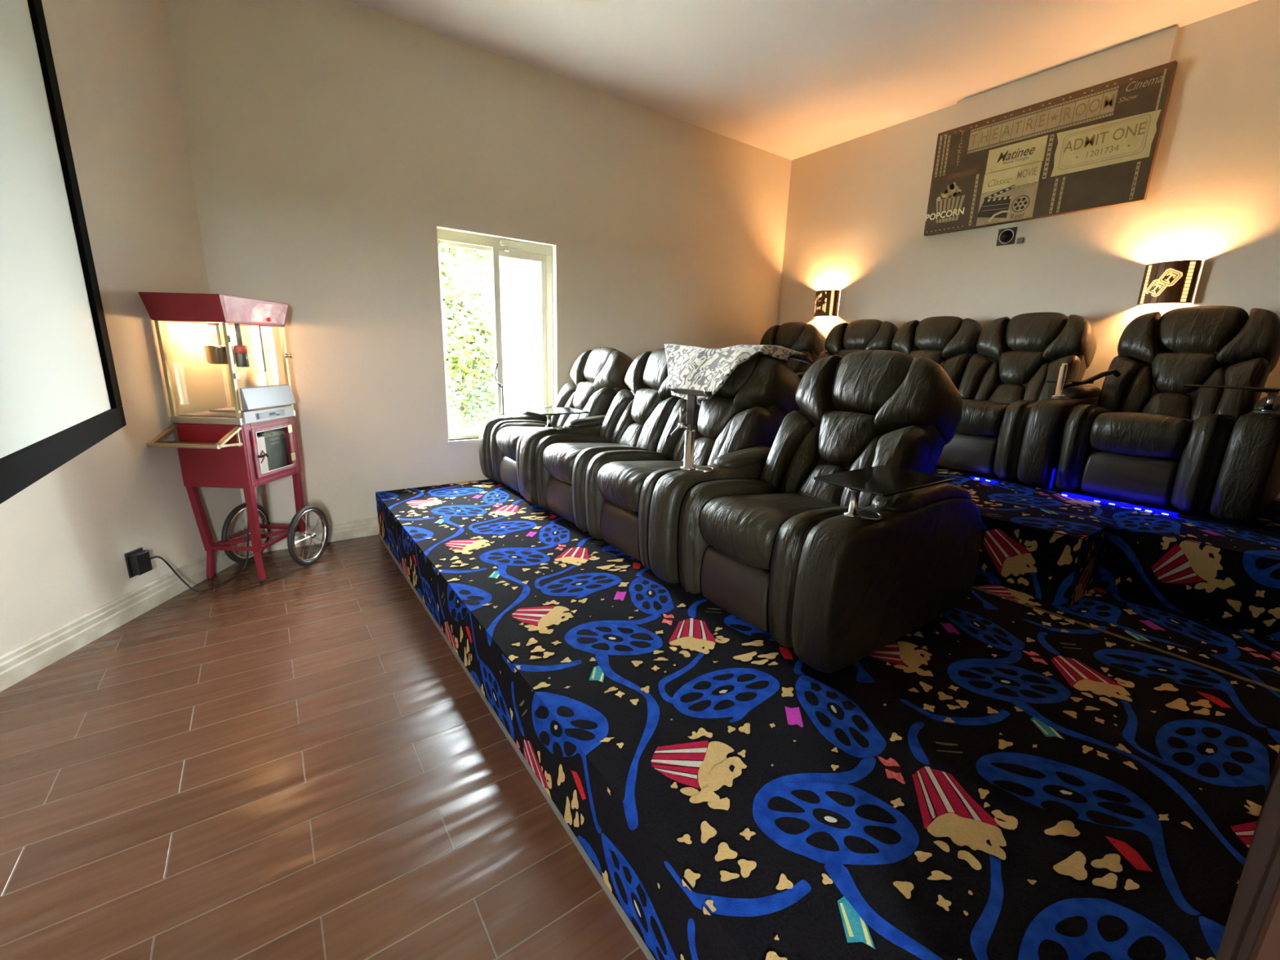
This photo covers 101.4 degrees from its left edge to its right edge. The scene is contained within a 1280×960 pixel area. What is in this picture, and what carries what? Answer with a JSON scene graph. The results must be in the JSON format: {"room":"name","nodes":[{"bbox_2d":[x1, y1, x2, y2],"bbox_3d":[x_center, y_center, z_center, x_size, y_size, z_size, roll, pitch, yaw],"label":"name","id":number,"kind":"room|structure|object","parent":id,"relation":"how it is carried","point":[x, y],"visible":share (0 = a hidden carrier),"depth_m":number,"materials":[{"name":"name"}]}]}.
{"room":"home theater","nodes":[
{"label":"home theater","id":0,"kind":"room"},
{"bbox_2d":[0,0,247,655],"bbox_3d":[-2.469,-0.934,2.192,0.140,3.256,1.560,1,13,-3],"label":"wall","id":1,"kind":"structure","parent":0,"point":[65,537],"depth_m":2.45,"materials":[{"name":"beige paint"}]},
{"bbox_2d":[0,535,251,692],"bbox_3d":[-2.435,0.589,2.560,0.018,0.124,1.560,1,13,-3],"label":"baseboard","id":2,"kind":"structure","parent":1,"relation":"attached to","point":[17,664],"depth_m":2.34,"materials":[{"name":"white wood"}]},
{"bbox_2d":[124,546,152,577],"bbox_3d":[-2.416,0.398,2.531,0.045,0.124,0.090,1,13,-3],"label":"wall outlet","id":3,"kind":"object","parent":1,"relation":"attached to","point":[138,562],"visible":1,"depth_m":2.51,"materials":[{"name":"black plastic"}]},
{"bbox_2d":[0,534,648,959],"bbox_3d":[0.544,0.926,2.043,11.000,0.120,6.017,-8,16,-35],"label":"floor","id":4,"kind":"structure","parent":0,"point":[298,763],"depth_m":1.55,"materials":[{"name":"brown wood"}]},
{"bbox_2d":[138,291,328,582],"bbox_3d":[-2.231,-0.206,2.898,0.573,1.525,0.646,2,13,1],"label":"cart","id":5,"kind":"object","parent":4,"relation":"on","point":[215,447],"visible":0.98,"depth_m":2.78,"materials":[{"name":"red paint"}]},
{"bbox_2d":[149,520,248,591],"bbox_3d":[-2.332,0.307,2.816,0.080,0.561,0.555,5,14,15],"label":"power cord","id":6,"kind":"object","parent":5,"relation":"attached to","point":[247,540],"visible":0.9,"depth_m":2.82,"materials":[{"name":"black plastic"}]},
{"bbox_2d":[203,323,235,364],"bbox_3d":[-2.242,-0.728,2.800,0.149,0.215,0.164,-8,16,-35],"label":"kettle","id":7,"kind":"object","parent":5,"relation":"on","point":[215,354],"depth_m":2.77,"materials":[{"name":"silver metal"}]},
{"bbox_2d":[177,406,274,417],"bbox_3d":[-2.237,-0.381,2.910,0.325,0.015,0.380,2,13,1],"label":"tray","id":8,"kind":"object","parent":5,"relation":"on","point":[228,411],"depth_m":2.82,"materials":[{"name":"silver metal"}]},
{"bbox_2d":[255,435,269,472],"bbox_3d":[-2.100,-0.116,2.897,0.038,0.242,0.069,2,13,1],"label":"stack","id":9,"kind":"object","parent":5,"relation":"on","point":[261,442],"visible":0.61,"depth_m":2.90,"materials":[{"name":"beige paper"}]},
{"bbox_2d":[260,449,265,463],"bbox_3d":[-2.084,-0.130,2.895,0.008,0.072,0.044,2,13,1],"label":"print","id":10,"kind":"object","parent":9,"relation":"attached to","point":[262,451],"depth_m":2.90,"materials":[{"name":"red"}]},
{"bbox_2d":[259,427,287,471],"bbox_3d":[-2.098,-0.159,3.006,0.024,0.274,0.180,2,13,1],"label":"sign","id":11,"kind":"object","parent":5,"relation":"in","point":[273,438],"visible":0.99,"depth_m":3.00,"materials":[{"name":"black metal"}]},
{"bbox_2d":[164,0,791,532],"bbox_3d":[-0.553,-1.393,4.344,5.306,3.256,0.140,-8,16,-35],"label":"wall","id":12,"kind":"structure","parent":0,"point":[330,143],"depth_m":3.51,"materials":[{"name":"beige paint"}]},
{"bbox_2d":[249,516,379,553],"bbox_3d":[-2.167,0.367,3.522,0.748,0.124,0.018,-8,16,-35],"label":"baseboard","id":13,"kind":"structure","parent":12,"relation":"attached to","point":[353,529],"depth_m":3.59,"materials":[{"name":"white wood"}]},
{"bbox_2d":[436,228,553,444],"bbox_3d":[-1.071,-1.059,4.035,0.904,1.496,0.137,-8,16,-35],"label":"window","id":14,"kind":"structure","parent":12,"relation":"attached to","point":[498,247],"depth_m":4.03,"materials":[{"name":"beige plastic"}]},
{"bbox_2d":[347,0,1258,159],"bbox_3d":[0.753,-2.420,1.260,7.200,0.250,6.317,-8,16,-35],"label":"ceiling","id":15,"kind":"structure","parent":0,"point":[789,79],"depth_m":3.36,"materials":[{"name":"white paint"}]},
{"bbox_2d":[375,479,1279,959],"bbox_3d":[1.452,0.599,2.596,4.060,0.311,5.755,-8,16,-35],"label":"platform","id":16,"kind":"structure","parent":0,"point":[1000,778],"depth_m":1.38,"materials":[{"name":"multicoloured carpet"}]},
{"bbox_2d":[377,533,655,959],"bbox_3d":[-0.214,0.970,1.480,0.009,0.012,5.745,-8,16,-35],"label":"trim","id":17,"kind":"structure","parent":16,"relation":"attached to","point":[624,917],"depth_m":1.55,"materials":[{"name":"grey"}]},
{"bbox_2d":[478,346,633,504],"bbox_3d":[-0.536,-0.469,3.888,1.070,1.023,0.923,-8,16,-35],"label":"recliner","id":18,"kind":"object","parent":16,"relation":"on","point":[508,443],"visible":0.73,"depth_m":3.75,"materials":[{"name":"black leather"}]},
{"bbox_2d":[487,362,506,414],"bbox_3d":[-1.099,-0.707,4.022,0.067,0.384,0.228,-8,16,-35],"label":"holder","id":19,"kind":"object","parent":18,"relation":"on","point":[494,379],"visible":1,"depth_m":3.97,"materials":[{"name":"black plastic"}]},
{"bbox_2d":[496,426,546,459],"bbox_3d":[-0.704,-0.284,3.813,0.619,0.222,0.356,-8,16,-35],"label":"seat cushion","id":20,"kind":"object","parent":18,"relation":"on","point":[507,437],"depth_m":3.63,"materials":[{"name":"black leather"}]},
{"bbox_2d":[521,407,591,427],"bbox_3d":[-0.560,-0.415,3.489,0.350,0.096,0.330,-8,16,-35],"label":"tray","id":21,"kind":"object","parent":18,"relation":"on","point":[548,412],"visible":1,"depth_m":3.42,"materials":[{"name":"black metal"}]},
{"bbox_2d":[555,391,575,426],"bbox_3d":[-0.535,-0.515,4.055,0.231,0.349,0.110,-8,16,-35],"label":"cushion","id":22,"kind":"object","parent":18,"relation":"on","point":[566,400],"depth_m":4.04,"materials":[{"name":"black leather"}]},
{"bbox_2d":[563,413,580,426],"bbox_3d":[-0.486,-0.413,3.939,0.158,0.209,0.235,-8,16,-35],"label":"cushion","id":23,"kind":"object","parent":18,"relation":"on","point":[566,418],"depth_m":3.93,"materials":[{"name":"black leather"}]},
{"bbox_2d":[578,402,587,418],"bbox_3d":[-0.372,-0.457,3.833,0.231,0.349,0.110,-8,16,-35],"label":"cushion","id":24,"kind":"object","parent":18,"relation":"on","point":[584,405],"depth_m":3.85,"materials":[{"name":"black leather"}]},
{"bbox_2d":[573,381,596,409],"bbox_3d":[-0.400,-0.619,3.949,0.188,0.238,0.292,-8,16,-35],"label":"lumbar cushion","id":25,"kind":"object","parent":18,"relation":"on","point":[584,390],"depth_m":3.87,"materials":[{"name":"black leather"}]},
{"bbox_2d":[533,347,681,531],"bbox_3d":[-0.075,-0.311,3.279,1.045,1.020,0.632,-8,16,-35],"label":"recliner","id":26,"kind":"object","parent":16,"relation":"on","point":[636,419],"visible":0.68,"depth_m":3.21,"materials":[{"name":"black leather"}]},
{"bbox_2d":[542,442,628,484],"bbox_3d":[-0.254,-0.124,3.197,0.619,0.222,0.356,-8,16,-35],"label":"seat cushion","id":27,"kind":"object","parent":26,"relation":"on","point":[558,458],"depth_m":3.03,"materials":[{"name":"black leather"}]},
{"bbox_2d":[609,400,633,443],"bbox_3d":[-0.084,-0.354,3.439,0.231,0.349,0.110,-8,16,-35],"label":"cushion","id":28,"kind":"object","parent":26,"relation":"on","point":[620,419],"depth_m":3.41,"materials":[{"name":"black leather"}]},
{"bbox_2d":[617,422,644,447],"bbox_3d":[-0.036,-0.253,3.323,0.158,0.209,0.235,-8,16,-35],"label":"cushion","id":29,"kind":"object","parent":26,"relation":"on","point":[629,434],"depth_m":3.29,"materials":[{"name":"black leather"}]},
{"bbox_2d":[635,408,655,447],"bbox_3d":[0.078,-0.296,3.217,0.231,0.349,0.110,-8,16,-35],"label":"cushion","id":30,"kind":"object","parent":26,"relation":"on","point":[648,413],"depth_m":3.19,"materials":[{"name":"black leather"}]},
{"bbox_2d":[631,388,662,424],"bbox_3d":[0.051,-0.459,3.333,0.188,0.238,0.292,-8,16,-35],"label":"lumbar cushion","id":31,"kind":"object","parent":26,"relation":"on","point":[645,402],"depth_m":3.26,"materials":[{"name":"black leather"}]},
{"bbox_2d":[585,353,800,569],"bbox_3d":[0.293,-0.179,2.776,1.045,1.020,0.632,-8,16,-35],"label":"recliner","id":32,"kind":"object","parent":16,"relation":"on","point":[748,410],"visible":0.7,"depth_m":2.64,"materials":[{"name":"black leather"}]},
{"bbox_2d":[596,460,698,512],"bbox_3d":[0.115,0.008,2.694,0.619,0.222,0.356,-8,16,-35],"label":"seat cushion","id":33,"kind":"object","parent":32,"relation":"on","point":[620,483],"depth_m":2.53,"materials":[{"name":"black leather"}]},
{"bbox_2d":[671,408,699,461],"bbox_3d":[0.284,-0.223,2.936,0.231,0.349,0.110,-8,16,-35],"label":"cushion","id":34,"kind":"object","parent":32,"relation":"on","point":[677,439],"depth_m":2.91,"materials":[{"name":"black leather"}]},
{"bbox_2d":[680,437,715,466],"bbox_3d":[0.332,-0.122,2.820,0.158,0.209,0.235,-8,16,-35],"label":"cushion","id":35,"kind":"object","parent":32,"relation":"on","point":[704,447],"depth_m":2.76,"materials":[{"name":"black leather"}]},
{"bbox_2d":[697,396,739,439],"bbox_3d":[0.419,-0.327,2.830,0.188,0.238,0.292,-8,16,-35],"label":"lumbar cushion","id":36,"kind":"object","parent":32,"relation":"on","point":[715,415],"depth_m":2.75,"materials":[{"name":"black leather"}]},
{"bbox_2d":[706,415,734,465],"bbox_3d":[0.446,-0.165,2.714,0.231,0.349,0.110,-8,16,-35],"label":"cushion","id":37,"kind":"object","parent":32,"relation":"on","point":[723,424],"depth_m":2.69,"materials":[{"name":"black leather"}]},
{"bbox_2d":[664,343,813,399],"bbox_3d":[0.431,-0.604,2.936,0.470,0.305,0.911,-11,19,-43],"label":"throw blanket","id":38,"kind":"object","parent":32,"relation":"on","point":[690,367],"visible":0.95,"depth_m":2.82,"materials":[{"name":"grey fabric"}]},
{"bbox_2d":[648,350,981,673],"bbox_3d":[0.733,-0.016,2.153,1.070,1.023,0.923,-8,16,-35],"label":"recliner","id":39,"kind":"object","parent":16,"relation":"on","point":[752,531],"visible":0.94,"depth_m":1.96,"materials":[{"name":"leather"}]},
{"bbox_2d":[668,384,711,470],"bbox_3d":[0.211,-0.218,2.213,0.073,0.351,0.234,-8,16,-35],"label":"holder","id":40,"kind":"object","parent":39,"relation":"on","point":[689,446],"visible":1,"depth_m":2.21,"materials":[{"name":"silver metal"}]},
{"bbox_2d":[699,492,839,569],"bbox_3d":[0.565,0.168,2.078,0.619,0.222,0.356,-8,16,-35],"label":"seat cushion","id":41,"kind":"object","parent":39,"relation":"on","point":[740,530],"depth_m":1.93,"materials":[{"name":"black leather"}]},
{"bbox_2d":[781,425,820,493],"bbox_3d":[0.734,-0.062,2.320,0.231,0.349,0.110,-8,16,-35],"label":"cushion","id":42,"kind":"object","parent":39,"relation":"on","point":[800,455],"depth_m":2.29,"materials":[{"name":"black leather"}]},
{"bbox_2d":[796,463,848,505],"bbox_3d":[0.783,0.039,2.204,0.158,0.209,0.235,-8,16,-35],"label":"cushion","id":43,"kind":"object","parent":39,"relation":"on","point":[833,495],"depth_m":2.18,"materials":[{"name":"black leather"}]},
{"bbox_2d":[817,410,881,466],"bbox_3d":[0.870,-0.167,2.214,0.188,0.238,0.292,-8,16,-35],"label":"lumbar cushion","id":44,"kind":"object","parent":39,"relation":"on","point":[846,438],"depth_m":2.14,"materials":[{"name":"black leather"}]},
{"bbox_2d":[840,435,882,506],"bbox_3d":[0.897,-0.004,2.098,0.231,0.349,0.110,-8,16,-35],"label":"cushion","id":45,"kind":"object","parent":39,"relation":"on","point":[864,450],"depth_m":2.08,"materials":[{"name":"black leather"}]},
{"bbox_2d":[813,465,951,518],"bbox_3d":[0.790,0.044,1.714,0.405,0.106,0.247,-8,16,-35],"label":"tray","id":46,"kind":"object","parent":39,"relation":"on","point":[885,481],"visible":1,"depth_m":1.66,"materials":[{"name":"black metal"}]},
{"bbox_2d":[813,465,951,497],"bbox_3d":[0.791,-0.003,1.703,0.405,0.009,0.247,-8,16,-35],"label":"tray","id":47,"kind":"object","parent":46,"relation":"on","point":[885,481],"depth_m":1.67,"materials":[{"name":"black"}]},
{"bbox_2d":[972,586,1279,692],"bbox_3d":[1.753,0.570,2.096,0.022,0.003,1.050,-8,16,-35],"label":"strip","id":48,"kind":"object","parent":16,"relation":"on","point":[974,587],"visible":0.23,"depth_m":1.93,"materials":[{"name":"black carpet"}]},
{"bbox_2d":[777,0,1279,497],"bbox_3d":[3.175,-1.082,3.501,0.150,3.256,5.907,-8,16,-35],"label":"wall","id":49,"kind":"structure","parent":0,"point":[856,212],"depth_m":3.53,"materials":[{"name":"beige paint"}]},
{"bbox_2d":[813,289,839,317],"bbox_3d":[1.800,-1.721,5.116,0.115,0.240,0.242,-8,16,-35],"label":"wall sconce","id":50,"kind":"object","parent":49,"relation":"attached to","point":[826,304],"visible":1,"depth_m":5.06,"materials":[{"name":"brown metal"}]},
{"bbox_2d":[995,226,1017,245],"bbox_3d":[2.707,-1.802,3.876,0.024,0.116,0.120,-8,16,-35],"label":"wall plate","id":51,"kind":"object","parent":49,"relation":"attached to","point":[1006,236],"visible":1,"depth_m":3.87,"materials":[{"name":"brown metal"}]},
{"bbox_2d":[1016,237,1023,244],"bbox_3d":[2.767,-1.742,3.814,0.011,0.040,0.040,-8,16,-35],"label":"sensor eye","id":52,"kind":"object","parent":49,"relation":"attached to","point":[1020,240],"visible":1,"depth_m":3.81,"materials":[{"name":"brown"}]},
{"bbox_2d":[923,60,1177,235],"bbox_3d":[2.744,-2.230,3.690,0.048,0.744,1.353,-8,16,-35],"label":"wall picture","id":53,"kind":"object","parent":49,"relation":"attached to","point":[1096,146],"visible":1,"depth_m":3.56,"materials":[{"name":"brown"}]},
{"bbox_2d":[953,25,1178,128],"bbox_3d":[2.794,-2.605,3.587,0.034,0.356,1.216,-8,16,-35],"label":"trim","id":54,"kind":"structure","parent":49,"relation":"attached to","point":[1157,49],"depth_m":3.46,"materials":[{"name":"beige paint"}]},
{"bbox_2d":[1137,259,1203,305],"bbox_3d":[3.209,-1.198,3.190,0.119,0.240,0.242,-8,16,-35],"label":"wall sconce","id":55,"kind":"object","parent":49,"relation":"attached to","point":[1174,281],"visible":1,"depth_m":3.15,"materials":[{"name":"brown metal"}]},
{"bbox_2d":[932,465,1279,640],"bbox_3d":[1.814,0.000,3.822,1.947,0.311,3.990,-8,16,-35],"label":"platform","id":56,"kind":"structure","parent":0,"point":[1039,542],"depth_m":2.30,"materials":[{"name":"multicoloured carpet"}]},
{"bbox_2d":[760,321,826,373],"bbox_3d":[1.198,-1.032,5.135,1.070,1.023,0.778,-8,16,-35],"label":"recliner","id":57,"kind":"object","parent":56,"relation":"on","point":[808,340],"visible":0.2,"depth_m":4.97,"materials":[{"name":"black leather"}]},
{"bbox_2d":[795,319,897,412],"bbox_3d":[1.648,-0.872,4.520,1.070,1.023,0.757,-8,16,-35],"label":"recliner","id":58,"kind":"object","parent":56,"relation":"on","point":[844,339],"visible":0.18,"depth_m":4.49,"materials":[{"name":"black leather"}]},
{"bbox_2d":[838,349,863,357],"bbox_3d":[1.820,-1.009,4.532,0.188,0.238,0.292,-8,16,-35],"label":"lumbar cushion","id":59,"kind":"object","parent":58,"relation":"on","point":[842,353],"depth_m":4.52,"materials":[{"name":"black leather"}]},
{"bbox_2d":[891,315,982,390],"bbox_3d":[2.061,-0.730,3.976,1.045,1.020,0.632,-8,16,-35],"label":"recliner","id":60,"kind":"object","parent":56,"relation":"on","point":[950,342],"visible":0.27,"depth_m":3.92,"materials":[{"name":"black leather"}]},
{"bbox_2d":[909,350,945,364],"bbox_3d":[2.187,-0.878,4.030,0.188,0.238,0.292,-8,16,-35],"label":"lumbar cushion","id":61,"kind":"object","parent":60,"relation":"on","point":[937,356],"depth_m":3.94,"materials":[{"name":"black leather"}]},
{"bbox_2d":[939,360,946,368],"bbox_3d":[2.214,-0.716,3.914,0.231,0.349,0.110,-8,16,-35],"label":"cushion","id":62,"kind":"object","parent":60,"relation":"on","point":[943,363],"depth_m":3.88,"materials":[{"name":"black leather"}]},
{"bbox_2d":[970,476,998,483],"bbox_3d":[2.085,-0.001,3.177,0.016,0.008,0.150,-8,16,-35],"label":"led strip","id":63,"kind":"object","parent":56,"relation":"on","point":[996,482],"visible":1,"depth_m":3.17,"materials":[{"name":"blue plastic"}]},
{"bbox_2d":[936,311,1096,479],"bbox_3d":[2.428,-0.600,3.475,1.045,1.020,0.632,-8,16,-35],"label":"recliner","id":64,"kind":"object","parent":56,"relation":"on","point":[1000,385],"visible":0.75,"depth_m":3.35,"materials":[{"name":"black leather"}]},
{"bbox_2d":[955,399,1009,436],"bbox_3d":[2.249,-0.412,3.393,0.619,0.222,0.356,-8,16,-35],"label":"seat cushion","id":65,"kind":"object","parent":64,"relation":"on","point":[980,417],"depth_m":3.17,"materials":[{"name":"black leather"}]},
{"bbox_2d":[973,361,999,400],"bbox_3d":[2.418,-0.643,3.635,0.231,0.349,0.110,-8,16,-35],"label":"cushion","id":66,"kind":"object","parent":64,"relation":"on","point":[986,375],"depth_m":3.61,"materials":[{"name":"black leather"}]},
{"bbox_2d":[987,383,1025,404],"bbox_3d":[2.467,-0.542,3.519,0.158,0.209,0.235,-8,16,-35],"label":"cushion","id":67,"kind":"object","parent":64,"relation":"on","point":[1009,393],"depth_m":3.49,"materials":[{"name":"black leather"}]},
{"bbox_2d":[999,351,1046,384],"bbox_3d":[2.554,-0.747,3.529,0.188,0.238,0.292,-8,16,-35],"label":"lumbar cushion","id":68,"kind":"object","parent":64,"relation":"on","point":[1015,367],"depth_m":3.46,"materials":[{"name":"black leather"}]},
{"bbox_2d":[1023,363,1048,400],"bbox_3d":[2.581,-0.585,3.413,0.231,0.349,0.110,-8,16,-35],"label":"cushion","id":69,"kind":"object","parent":64,"relation":"on","point":[1036,375],"depth_m":3.38,"materials":[{"name":"black leather"}]},
{"bbox_2d":[1061,492,1177,516],"bbox_3d":[2.439,0.121,2.687,0.019,0.018,0.455,-8,16,-35],"label":"led strip","id":70,"kind":"object","parent":56,"relation":"on","point":[1065,494],"visible":1,"depth_m":2.66,"materials":[{"name":"blue plastic"}]},
{"bbox_2d":[1017,305,1279,522],"bbox_3d":[2.868,-0.436,2.852,1.070,1.023,0.923,-8,16,-35],"label":"recliner","id":71,"kind":"object","parent":56,"relation":"on","point":[1147,437],"depth_m":2.73,"materials":[{"name":"black leather"}]},
{"bbox_2d":[1046,363,1120,397],"bbox_3d":[2.521,-0.572,3.010,0.377,0.186,0.273,-8,16,-35],"label":"holder","id":72,"kind":"object","parent":71,"relation":"on","point":[1060,385],"visible":1,"depth_m":2.97,"materials":[{"name":"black metal"}]},
{"bbox_2d":[1046,379,1093,383],"bbox_3d":[2.538,-0.580,3.092,0.240,0.015,0.160,-8,16,-35],"label":"tray","id":73,"kind":"object","parent":72,"relation":"on","point":[1085,381],"depth_m":3.03,"materials":[{"name":"black"}]},
{"bbox_2d":[1118,365,1152,412],"bbox_3d":[2.869,-0.482,3.019,0.231,0.349,0.110,-8,16,-35],"label":"cushion","id":74,"kind":"object","parent":71,"relation":"on","point":[1135,386],"depth_m":2.99,"materials":[{"name":"black leather"}]},
{"bbox_2d":[1089,412,1194,458],"bbox_3d":[2.700,-0.252,2.777,0.619,0.222,0.356,-8,16,-35],"label":"seat cushion","id":75,"kind":"object","parent":71,"relation":"on","point":[1113,435],"depth_m":2.61,"materials":[{"name":"black leather"}]},
{"bbox_2d":[1139,391,1192,419],"bbox_3d":[2.918,-0.381,2.903,0.158,0.209,0.235,-8,16,-35],"label":"cushion","id":76,"kind":"object","parent":71,"relation":"on","point":[1176,404],"depth_m":2.87,"materials":[{"name":"black leather"}]},
{"bbox_2d":[1151,352,1219,393],"bbox_3d":[3.005,-0.587,2.913,0.188,0.238,0.292,-8,16,-35],"label":"lumbar cushion","id":77,"kind":"object","parent":71,"relation":"on","point":[1170,371],"depth_m":2.86,"materials":[{"name":"black leather"}]},
{"bbox_2d":[1190,367,1226,420],"bbox_3d":[3.032,-0.424,2.797,0.231,0.349,0.110,-8,16,-35],"label":"cushion","id":78,"kind":"object","parent":71,"relation":"on","point":[1204,402],"depth_m":2.77,"materials":[{"name":"black leather"}]},
{"bbox_2d":[1183,384,1279,411],"bbox_3d":[2.822,-0.371,2.389,0.300,0.101,0.465,-8,16,-35],"label":"tray","id":79,"kind":"object","parent":71,"relation":"on","point":[1272,392],"visible":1,"depth_m":2.34,"materials":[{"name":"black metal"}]},
{"bbox_2d":[1244,748,1279,864],"bbox_3d":[2.584,-0.793,1.564,3.078,2.949,0.130,-8,16,-35],"label":"wall","id":80,"kind":"structure","parent":0,"point":[1277,765],"depth_m":1.18,"materials":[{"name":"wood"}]},
{"bbox_2d":[1215,765,1279,959],"bbox_3d":[0.888,-0.173,0.592,0.920,2.088,0.130,-8,16,-35],"label":"door","id":81,"kind":"structure","parent":80,"relation":"in","point":[1251,931],"depth_m":0.53,"materials":[{"name":"brown wood"}]},
{"bbox_3d":[-1.135,-0.284,-0.362,0.140,3.256,4.457,-8,16,-35],"label":"wall","id":82,"kind":"structure","parent":0,"visible":0},
{"bbox_2d":[0,0,126,503],"bbox_3d":[-1.626,-0.817,0.807,0.503,1.880,3.090,-8,16,-35],"label":"projection screen","id":83,"kind":"object","parent":82,"relation":"attached to","point":[60,397],"visible":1,"depth_m":1.73,"materials":[{"name":"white fabric"}]},
{"label":"outside","id":84,"kind":"structure","parent":0,"visible":0},
{"bbox_2d":[448,370,541,430],"bbox_3d":[-5.829,-0.334,8.310,50.000,0.250,100.000,-8,16,-35],"label":"ground","id":85,"kind":"structure","parent":84,"point":[525,397],"depth_m":16.29,"materials":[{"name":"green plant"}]},
{"bbox_2d":[439,244,541,430],"bbox_3d":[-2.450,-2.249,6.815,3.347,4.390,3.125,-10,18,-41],"label":"window glass","id":86,"kind":"object","parent":85,"relation":"on","point":[468,313],"visible":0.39,"depth_m":6.60,"materials":[{"name":"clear glass"}]},
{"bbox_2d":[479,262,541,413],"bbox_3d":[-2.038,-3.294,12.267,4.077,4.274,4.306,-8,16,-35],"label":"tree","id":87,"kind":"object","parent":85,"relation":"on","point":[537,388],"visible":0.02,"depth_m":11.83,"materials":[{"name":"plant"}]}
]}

